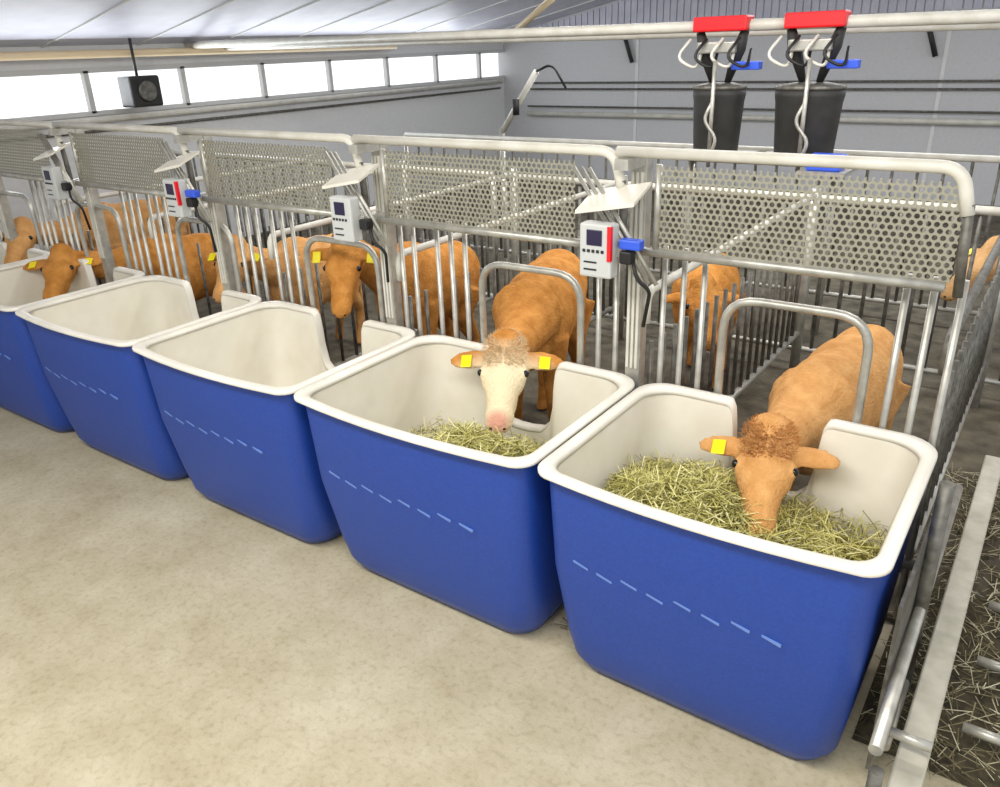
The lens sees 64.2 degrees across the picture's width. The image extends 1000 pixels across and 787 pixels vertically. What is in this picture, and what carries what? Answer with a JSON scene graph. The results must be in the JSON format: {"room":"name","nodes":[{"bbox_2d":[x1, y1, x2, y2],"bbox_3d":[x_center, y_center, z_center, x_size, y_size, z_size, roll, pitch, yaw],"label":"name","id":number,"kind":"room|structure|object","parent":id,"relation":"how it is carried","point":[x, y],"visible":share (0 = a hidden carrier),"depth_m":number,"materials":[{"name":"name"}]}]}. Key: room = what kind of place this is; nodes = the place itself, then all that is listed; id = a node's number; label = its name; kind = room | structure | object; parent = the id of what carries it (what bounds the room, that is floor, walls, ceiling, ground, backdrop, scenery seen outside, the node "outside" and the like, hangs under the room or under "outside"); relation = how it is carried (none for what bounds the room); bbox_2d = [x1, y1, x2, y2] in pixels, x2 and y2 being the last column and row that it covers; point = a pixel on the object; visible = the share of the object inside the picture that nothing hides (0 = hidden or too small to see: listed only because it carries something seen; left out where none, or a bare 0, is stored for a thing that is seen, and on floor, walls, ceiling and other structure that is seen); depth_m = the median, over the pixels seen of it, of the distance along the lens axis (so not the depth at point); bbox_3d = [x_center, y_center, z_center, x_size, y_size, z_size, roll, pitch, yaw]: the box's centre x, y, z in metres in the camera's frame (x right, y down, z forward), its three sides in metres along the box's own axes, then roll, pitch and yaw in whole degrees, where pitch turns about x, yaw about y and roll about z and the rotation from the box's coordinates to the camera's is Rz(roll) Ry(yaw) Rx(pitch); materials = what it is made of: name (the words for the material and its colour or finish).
{"room":"farm building","nodes":[
{"label":"farm building","id":0,"kind":"room"},
{"bbox_2d":[0,43,506,250],"bbox_3d":[-4.082,-2.258,7.731,0.100,2.200,14.370,14,28,32],"label":"wall","id":1,"kind":"structure","parent":0,"point":[479,112],"depth_m":9.78,"materials":[{"name":"grey paint"}]},
{"bbox_2d":[40,0,131,47],"bbox_3d":[0.646,-3.003,3.568,11.800,2.376,0.020,14,28,32],"label":"trim","id":2,"kind":"structure","parent":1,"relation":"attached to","point":[126,1],"depth_m":6.68,"materials":[{"name":"grey metal"}]},
{"bbox_2d":[136,0,235,45],"bbox_3d":[1.191,-3.331,4.274,11.800,2.376,0.020,14,28,32],"label":"trim","id":3,"kind":"structure","parent":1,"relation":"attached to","point":[230,1],"depth_m":7.37,"materials":[{"name":"grey metal"}]},
{"bbox_2d":[1,87,500,141],"bbox_3d":[-2.461,-3.417,9.595,0.028,0.028,8.600,14,28,32],"label":"conduit","id":4,"kind":"object","parent":1,"relation":"attached to","point":[439,94],"visible":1,"depth_m":9.44,"materials":[{"name":"metal"}]},
{"bbox_2d":[0,79,502,132],"bbox_3d":[-2.440,-3.503,9.539,0.060,0.060,8.600,14,28,32],"label":"pipe","id":5,"kind":"object","parent":1,"relation":"attached to","point":[135,116],"visible":1,"depth_m":8.98,"materials":[{"name":"grey metal"}]},
{"bbox_2d":[0,49,504,120],"bbox_3d":[-2.641,-3.679,9.322,0.090,0.430,9.370,14,28,32],"label":"window","id":6,"kind":"structure","parent":1,"relation":"in","point":[41,94],"depth_m":8.87,"materials":[{"name":"grey glass"}]},
{"bbox_2d":[224,0,321,39],"bbox_3d":[1.735,-3.660,4.979,11.800,2.376,0.020,14,28,32],"label":"trim","id":7,"kind":"structure","parent":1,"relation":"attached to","point":[314,2],"depth_m":8.01,"materials":[{"name":"grey metal"}]},
{"bbox_2d":[296,0,393,36],"bbox_3d":[2.280,-3.989,5.685,11.800,2.376,0.020,14,28,32],"label":"trim","id":8,"kind":"structure","parent":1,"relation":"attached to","point":[389,0],"depth_m":8.68,"materials":[{"name":"grey metal"}]},
{"bbox_2d":[357,0,454,34],"bbox_3d":[2.824,-4.318,6.391,11.800,2.376,0.020,14,28,32],"label":"trim","id":9,"kind":"structure","parent":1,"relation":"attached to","point":[451,0],"depth_m":9.36,"materials":[{"name":"grey metal"}]},
{"bbox_2d":[414,0,507,31],"bbox_3d":[3.368,-4.647,7.096,11.800,2.376,0.020,14,28,32],"label":"trim","id":10,"kind":"structure","parent":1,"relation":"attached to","point":[504,0],"depth_m":10.00,"materials":[{"name":"grey metal"}]},
{"bbox_2d":[460,3,541,30],"bbox_3d":[3.913,-4.976,7.802,11.800,2.376,0.020,14,28,32],"label":"trim","id":11,"kind":"structure","parent":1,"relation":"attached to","point":[541,3],"depth_m":10.73,"materials":[{"name":"grey metal"}]},
{"bbox_2d":[503,0,594,28],"bbox_3d":[4.457,-5.304,8.508,11.800,2.376,0.020,14,28,32],"label":"trim","id":12,"kind":"structure","parent":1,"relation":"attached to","point":[591,0],"depth_m":11.26,"materials":[{"name":"grey metal"}]},
{"bbox_2d":[0,0,616,46],"bbox_3d":[0.635,-3.088,3.705,12.200,2.520,14.370,14,28,32],"label":"ceiling","id":13,"kind":"structure","parent":0,"point":[23,23],"depth_m":7.78,"materials":[{"name":"white metal"}]},
{"bbox_2d":[117,38,162,107],"bbox_3d":[-3.476,-3.077,7.643,0.250,0.610,0.320,14,28,32],"label":"heater","id":14,"kind":"object","parent":13,"relation":"hanging from","point":[136,91],"visible":1,"depth_m":7.61,"materials":[{"name":"metal"}]},
{"bbox_2d":[138,80,156,101],"bbox_3d":[-3.379,-2.903,7.649,0.025,0.197,0.200,14,28,32],"label":"fan grille","id":15,"kind":"object","parent":14,"relation":"attached to","point":[147,89],"depth_m":7.63,"materials":[{"name":"metal"}]},
{"bbox_2d":[0,46,397,60],"bbox_3d":[-3.097,-3.555,8.272,0.072,0.097,6.000,14,28,32],"label":"pipe","id":16,"kind":"object","parent":13,"relation":"hanging from","point":[112,53],"visible":0.72,"depth_m":7.75,"materials":[{"name":"beige"}]},
{"bbox_2d":[515,0,555,27],"bbox_3d":[0.398,-3.606,7.436,0.731,0.481,0.060,14,28,32],"label":"strut","id":17,"kind":"object","parent":13,"relation":"attached to","point":[546,3],"visible":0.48,"depth_m":7.48,"materials":[{"name":"beige"}]},
{"bbox_2d":[184,9,999,48],"bbox_3d":[0.775,-2.561,5.613,9.800,0.135,0.070,14,28,32],"label":"pipe","id":18,"kind":"object","parent":13,"relation":"attached to","point":[992,15],"visible":0.88,"depth_m":5.67,"materials":[{"name":"white metal"}]},
{"bbox_2d":[225,23,999,49],"bbox_3d":[0.801,-2.712,6.061,9.300,0.114,0.044,14,28,32],"label":"pipe","id":19,"kind":"object","parent":13,"relation":"hanging from","point":[992,26],"visible":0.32,"depth_m":5.80,"materials":[{"name":"metal"}]},
{"bbox_2d":[0,172,999,786],"bbox_3d":[0.856,-0.014,5.034,12.000,0.130,14.470,14,28,32],"label":"floor","id":20,"kind":"structure","parent":0,"point":[155,632],"depth_m":2.91,"materials":[{"name":"beige concrete"}]},
{"bbox_2d":[0,241,49,265],"bbox_3d":[-3.602,-0.376,5.510,1.052,1.137,0.863,14,28,32],"label":"bin","id":21,"kind":"object","parent":20,"relation":"on","point":[33,253],"visible":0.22,"depth_m":5.45,"materials":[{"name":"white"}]},
{"bbox_2d":[0,173,58,250],"bbox_3d":[-3.835,-1.159,5.858,2.075,1.674,0.190,14,28,32],"label":"gate","id":22,"kind":"object","parent":20,"relation":"on","point":[2,192],"visible":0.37,"depth_m":5.37,"materials":[{"name":"metal"}]},
{"bbox_2d":[0,256,144,431],"bbox_3d":[-2.734,-0.158,4.941,1.052,1.137,0.863,14,28,32],"label":"bin","id":23,"kind":"object","parent":20,"relation":"on","point":[26,391],"visible":0.44,"depth_m":4.57,"materials":[{"name":"blue plastic"}]},
{"bbox_2d":[0,119,153,285],"bbox_3d":[-2.905,-0.925,5.250,1.925,1.674,0.190,14,28,32],"label":"gate","id":24,"kind":"object","parent":20,"relation":"on","point":[6,217],"visible":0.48,"depth_m":4.97,"materials":[{"name":"metal"}]},
{"bbox_2d":[0,197,190,282],"bbox_3d":[-3.181,-1.056,6.407,0.432,0.925,1.704,11,27,28],"label":"calf","id":25,"kind":"object","parent":20,"relation":"on","point":[16,250],"visible":0.23,"depth_m":6.18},
{"bbox_2d":[15,275,261,478],"bbox_3d":[-1.866,0.059,4.373,1.052,1.137,0.863,14,28,32],"label":"bin","id":26,"kind":"object","parent":20,"relation":"on","point":[83,341],"visible":0.6,"depth_m":4.09,"materials":[{"name":"blue plastic"}]},
{"bbox_2d":[23,233,254,300],"bbox_3d":[-2.380,-0.691,5.560,1.509,0.887,0.445,-23,31,-39],"label":"calf","id":27,"kind":"object","parent":20,"relation":"on","point":[59,270],"visible":0.34,"depth_m":5.30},
{"bbox_2d":[37,121,270,300],"bbox_3d":[-1.972,-0.691,4.638,1.765,1.674,0.190,14,28,32],"label":"gate","id":28,"kind":"object","parent":20,"relation":"on","point":[82,155],"visible":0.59,"depth_m":4.48,"materials":[{"name":"metal"}]},
{"bbox_2d":[33,142,90,229],"bbox_3d":[-2.609,-1.228,4.750,0.252,0.514,0.136,14,28,32],"label":"control box","id":29,"kind":"object","parent":28,"relation":"attached to","point":[52,175],"visible":1,"depth_m":4.72,"materials":[{"name":"grey plastic"}]},
{"bbox_2d":[54,155,320,284],"bbox_3d":[-2.259,-1.132,6.283,0.057,1.180,2.290,14,28,32],"label":"fence","id":30,"kind":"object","parent":20,"relation":"on","point":[112,193],"depth_m":6.42,"materials":[{"name":"metal"}]},
{"bbox_2d":[132,301,414,542],"bbox_3d":[-0.998,0.277,3.805,1.052,1.137,0.863,14,28,32],"label":"bin","id":31,"kind":"object","parent":20,"relation":"on","point":[241,437],"visible":0.75,"depth_m":3.52,"materials":[{"name":"blue plastic"}]},
{"bbox_2d":[147,161,409,314],"bbox_3d":[-1.391,-0.914,5.715,0.057,1.180,2.290,14,28,32],"label":"fence","id":32,"kind":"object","parent":20,"relation":"on","point":[407,229],"depth_m":5.39,"materials":[{"name":"metal"}]},
{"bbox_2d":[206,233,364,343],"bbox_3d":[-1.384,-0.656,5.318,0.402,0.950,1.335,14,28,32],"label":"calf","id":33,"kind":"object","parent":20,"relation":"on","point":[358,305],"visible":0.34,"depth_m":5.14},
{"bbox_2d":[157,127,422,335],"bbox_3d":[-1.038,-0.457,4.027,1.605,1.674,0.190,14,28,32],"label":"gate","id":34,"kind":"object","parent":20,"relation":"on","point":[215,200],"visible":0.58,"depth_m":3.81,"materials":[{"name":"metal"}]},
{"bbox_2d":[154,151,216,251],"bbox_3d":[-1.610,-0.978,4.096,0.252,0.514,0.136,14,28,32],"label":"control box","id":35,"kind":"object","parent":34,"relation":"attached to","point":[176,192],"visible":1,"depth_m":4.06,"materials":[{"name":"grey plastic"}]},
{"bbox_2d":[169,150,499,296],"bbox_3d":[-1.714,-1.575,7.319,4.148,1.123,0.048,14,28,32],"label":"fence","id":36,"kind":"object","parent":20,"relation":"on","point":[176,152],"visible":0.15,"depth_m":6.80,"materials":[{"name":"metal"}]},
{"bbox_2d":[267,168,519,366],"bbox_3d":[-0.523,-0.697,5.147,0.057,1.180,2.290,14,28,32],"label":"fence","id":37,"kind":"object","parent":20,"relation":"on","point":[515,243],"depth_m":4.76,"materials":[{"name":"metal"}]},
{"bbox_2d":[310,233,479,342],"bbox_3d":[-0.515,-0.457,4.567,0.404,1.132,1.222,14,28,32],"label":"calf","id":38,"kind":"object","parent":20,"relation":"on","point":[345,265],"visible":0.45,"depth_m":4.39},
{"bbox_2d":[294,335,634,632],"bbox_3d":[-0.118,0.498,3.229,1.078,1.137,0.863,14,28,32],"label":"bin","id":39,"kind":"object","parent":20,"relation":"on","point":[470,531],"visible":0.8,"depth_m":2.91,"materials":[{"name":"blue plastic"}]},
{"bbox_2d":[406,411,546,456],"bbox_3d":[-0.118,0.216,3.102,0.863,0.399,0.657,14,28,32],"label":"hay","id":40,"kind":"object","parent":39,"relation":"in","point":[476,438],"visible":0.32,"depth_m":2.93,"materials":[{"name":"yellow plant"}]},
{"bbox_2d":[323,134,626,371],"bbox_3d":[-0.099,-0.221,3.413,1.460,1.674,0.190,14,28,32],"label":"gate","id":41,"kind":"object","parent":20,"relation":"on","point":[384,218],"visible":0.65,"depth_m":3.16,"materials":[{"name":"metal"}]},
{"bbox_2d":[322,163,389,282],"bbox_3d":[-0.611,-0.727,3.442,0.252,0.514,0.136,14,28,32],"label":"control box","id":42,"kind":"object","parent":41,"relation":"attached to","point":[345,209],"visible":1,"depth_m":3.41,"materials":[{"name":"grey plastic"}]},
{"bbox_2d":[396,175,627,340],"bbox_3d":[0.198,-0.516,4.676,0.057,1.180,2.290,14,28,32],"label":"fence","id":43,"kind":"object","parent":20,"relation":"on","point":[429,244],"depth_m":4.44,"materials":[{"name":"metal"}]},
{"bbox_2d":[451,249,594,433],"bbox_3d":[0.185,-0.094,3.884,0.470,0.964,1.695,5,25,15],"label":"calf","id":44,"kind":"object","parent":20,"relation":"on","point":[535,315],"visible":0.88,"depth_m":3.60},
{"bbox_2d":[500,65,566,174],"bbox_3d":[0.322,-2.344,8.053,0.788,1.809,0.105,14,28,32],"label":"mast","id":45,"kind":"object","parent":20,"relation":"on","point":[516,103],"visible":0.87,"depth_m":7.88,"materials":[{"name":"metal"}]},
{"bbox_2d":[549,617,568,629],"bbox_3d":[0.395,0.783,3.133,0.189,0.038,0.542,14,28,32],"label":"straw","id":46,"kind":"object","parent":20,"relation":"on","point":[567,626],"visible":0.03,"depth_m":2.96,"materials":[{"name":"brown"}]},
{"bbox_2d":[403,132,999,318],"bbox_3d":[1.855,-1.362,6.416,6.848,1.223,0.048,14,28,32],"label":"fence","id":47,"kind":"object","parent":20,"relation":"on","point":[951,157],"visible":0.38,"depth_m":6.22,"materials":[{"name":"metal"}]},
{"bbox_2d":[666,253,744,388],"bbox_3d":[1.178,-0.379,4.600,0.406,0.850,1.345,6,25,17],"label":"calf","id":48,"kind":"object","parent":20,"relation":"on","point":[720,277],"visible":0.35,"depth_m":4.40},
{"bbox_2d":[644,187,821,398],"bbox_3d":[1.209,-0.262,4.014,0.057,1.180,2.290,14,28,32],"label":"divider","id":49,"kind":"structure","parent":20,"relation":"on","point":[803,282],"depth_m":4.09,"materials":[{"name":"metal"}]},
{"bbox_2d":[538,383,937,759],"bbox_3d":[0.746,0.715,2.664,1.006,1.137,0.863,14,28,32],"label":"bin","id":50,"kind":"object","parent":20,"relation":"on","point":[771,644],"visible":0.88,"depth_m":2.34,"materials":[{"name":"blue plastic"}]},
{"bbox_2d":[600,448,891,560],"bbox_3d":[0.737,0.419,2.537,0.883,0.311,0.657,14,28,32],"label":"hay","id":51,"kind":"object","parent":50,"relation":"in","point":[710,495],"visible":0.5,"depth_m":2.55,"materials":[{"name":"yellow plant"}]},
{"bbox_2d":[501,173,999,385],"bbox_3d":[1.807,-0.691,5.015,4.348,1.123,0.048,14,28,32],"label":"fence","id":52,"kind":"object","parent":20,"relation":"on","point":[981,211],"visible":0.22,"depth_m":4.86,"materials":[{"name":"metal"}]},
{"bbox_2d":[683,161,857,335],"bbox_3d":[1.734,-0.961,5.497,1.208,1.235,0.620,14,28,32],"label":"stand","id":53,"kind":"object","parent":20,"relation":"on","point":[845,172],"visible":0.16,"depth_m":5.47,"materials":[{"name":"metal"}]},
{"bbox_2d":[678,15,762,166],"bbox_3d":[1.464,-2.016,5.327,0.580,0.920,0.412,14,28,32],"label":"milking unit","id":54,"kind":"object","parent":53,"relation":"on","point":[718,106],"visible":0.95,"depth_m":5.22,"materials":[{"name":"plastic"}]},
{"bbox_2d":[683,148,758,151],"bbox_3d":[1.464,-1.652,5.512,0.530,0.035,0.390,14,28,32],"label":"metal rail","id":55,"kind":"object","parent":54,"relation":"attached to","point":[683,148],"depth_m":5.52,"materials":[{"name":"metal"}]},
{"bbox_2d":[766,10,860,171],"bbox_3d":[1.948,-1.895,5.011,0.580,0.920,0.412,14,28,32],"label":"milking unit","id":56,"kind":"object","parent":53,"relation":"on","point":[807,112],"visible":0.91,"depth_m":4.90,"materials":[{"name":"plastic"}]},
{"bbox_2d":[805,152,846,171],"bbox_3d":[1.983,-1.407,4.841,0.200,0.089,0.160,14,28,32],"label":"box","id":57,"kind":"object","parent":53,"relation":"on","point":[806,168],"visible":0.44,"depth_m":4.81,"materials":[{"name":"blue plastic"}]},
{"bbox_2d":[572,146,975,618],"bbox_3d":[0.841,0.015,2.797,1.275,1.674,0.190,14,28,32],"label":"gate","id":58,"kind":"object","parent":20,"relation":"on","point":[639,160],"visible":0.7,"depth_m":2.50,"materials":[{"name":"metal"}]},
{"bbox_2d":[575,182,651,326],"bbox_3d":[0.405,-0.472,2.777,0.252,0.514,0.136,14,28,32],"label":"control box","id":59,"kind":"object","parent":58,"relation":"attached to","point":[598,239],"visible":1,"depth_m":2.74,"materials":[{"name":"grey plastic"}]},
{"bbox_2d":[699,324,911,539],"bbox_3d":[1.255,0.259,3.183,0.433,0.815,1.766,16,29,35],"label":"calf","id":60,"kind":"object","parent":20,"relation":"on","point":[781,443],"visible":0.84,"depth_m":2.88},
{"bbox_2d":[842,462,999,786],"bbox_3d":[1.997,0.798,2.887,0.999,0.041,2.055,14,28,32],"label":"straw","id":61,"kind":"object","parent":20,"relation":"on","point":[956,473],"visible":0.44,"depth_m":2.66,"materials":[{"name":"brown plant"}]},
{"bbox_2d":[852,476,999,786],"bbox_3d":[2.076,0.780,2.976,0.950,0.044,2.100,14,28,32],"label":"litter","id":62,"kind":"object","parent":20,"relation":"on","point":[966,741],"visible":0.33,"depth_m":2.58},
{"bbox_2d":[865,455,999,786],"bbox_3d":[1.627,0.523,2.637,0.348,0.780,2.180,14,28,32],"label":"frame","id":63,"kind":"object","parent":20,"relation":"on","point":[911,761],"visible":0.99,"depth_m":2.34,"materials":[{"name":"metal"}]},
{"bbox_2d":[900,235,999,572],"bbox_3d":[2.032,-0.056,3.475,0.057,1.180,2.290,14,28,32],"label":"fence","id":64,"kind":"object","parent":20,"relation":"on","point":[969,370],"depth_m":3.24,"materials":[{"name":"metal"}]},
{"bbox_2d":[940,235,998,300],"bbox_3d":[3.441,-0.504,4.611,1.676,0.920,0.406,6,25,19],"label":"calf","id":65,"kind":"object","parent":20,"relation":"on","point":[981,255],"visible":0.32,"depth_m":4.63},
{"bbox_2d":[498,0,999,205],"bbox_3d":[4.890,-4.822,9.354,12.000,5.000,0.100,14,28,32],"label":"wall","id":66,"kind":"structure","parent":0,"point":[972,54],"depth_m":10.72,"materials":[{"name":"grey paint"}]},
{"bbox_2d":[624,40,633,62],"bbox_3d":[1.834,-5.018,11.486,0.226,0.471,0.060,14,28,32],"label":"wall bracket","id":67,"kind":"object","parent":66,"relation":"attached to","point":[626,43],"visible":0.65,"depth_m":11.48,"materials":[{"name":"metal"}]},
{"bbox_2d":[633,13,638,140],"bbox_3d":[2.003,-4.316,11.742,0.044,2.350,0.012,14,28,32],"label":"trim","id":68,"kind":"structure","parent":66,"relation":"attached to","point":[637,40],"depth_m":11.65,"materials":[{"name":"white metal"}]},
{"bbox_2d":[527,111,999,125],"bbox_3d":[4.790,-3.405,9.931,10.600,0.072,0.072,14,28,32],"label":"pipe","id":69,"kind":"object","parent":66,"relation":"attached to","point":[885,120],"visible":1,"depth_m":10.65,"materials":[{"name":"grey metal"}]},
{"bbox_2d":[528,105,999,113],"bbox_3d":[4.786,-3.505,9.887,10.600,0.026,0.026,14,28,32],"label":"pipe","id":70,"kind":"object","parent":66,"relation":"attached to","point":[769,109],"visible":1,"depth_m":10.62,"materials":[{"name":"metal"}]},
{"bbox_2d":[530,88,999,90],"bbox_3d":[4.778,-3.739,9.784,10.600,0.028,0.028,14,28,32],"label":"pipe","id":71,"kind":"object","parent":66,"relation":"attached to","point":[959,89],"visible":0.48,"depth_m":10.58,"materials":[{"name":"metal"}]},
{"bbox_2d":[530,0,999,27],"bbox_3d":[4.314,-4.981,9.640,10.385,0.700,0.015,14,28,32],"label":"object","id":72,"kind":"structure","parent":66,"relation":"attached to","point":[606,15],"depth_m":10.55,"materials":[{"name":"grey metal"}]},
{"bbox_2d":[533,80,999,83],"bbox_3d":[4.775,-3.821,9.748,10.600,0.028,0.028,14,28,32],"label":"pipe","id":73,"kind":"object","parent":66,"relation":"attached to","point":[832,81],"visible":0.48,"depth_m":10.45,"materials":[{"name":"metal"}]},
{"bbox_2d":[927,31,937,56],"bbox_3d":[5.069,-4.206,9.369,0.226,0.471,0.060,14,28,32],"label":"wall bracket","id":74,"kind":"object","parent":66,"relation":"attached to","point":[932,43],"visible":0.65,"depth_m":9.37,"materials":[{"name":"metal"}]},
{"bbox_2d":[918,0,955,200],"bbox_3d":[5.270,-3.497,9.603,0.044,2.350,0.012,14,28,32],"label":"trim","id":75,"kind":"structure","parent":66,"relation":"attached to","point":[949,33],"depth_m":9.55,"materials":[{"name":"grey metal"}]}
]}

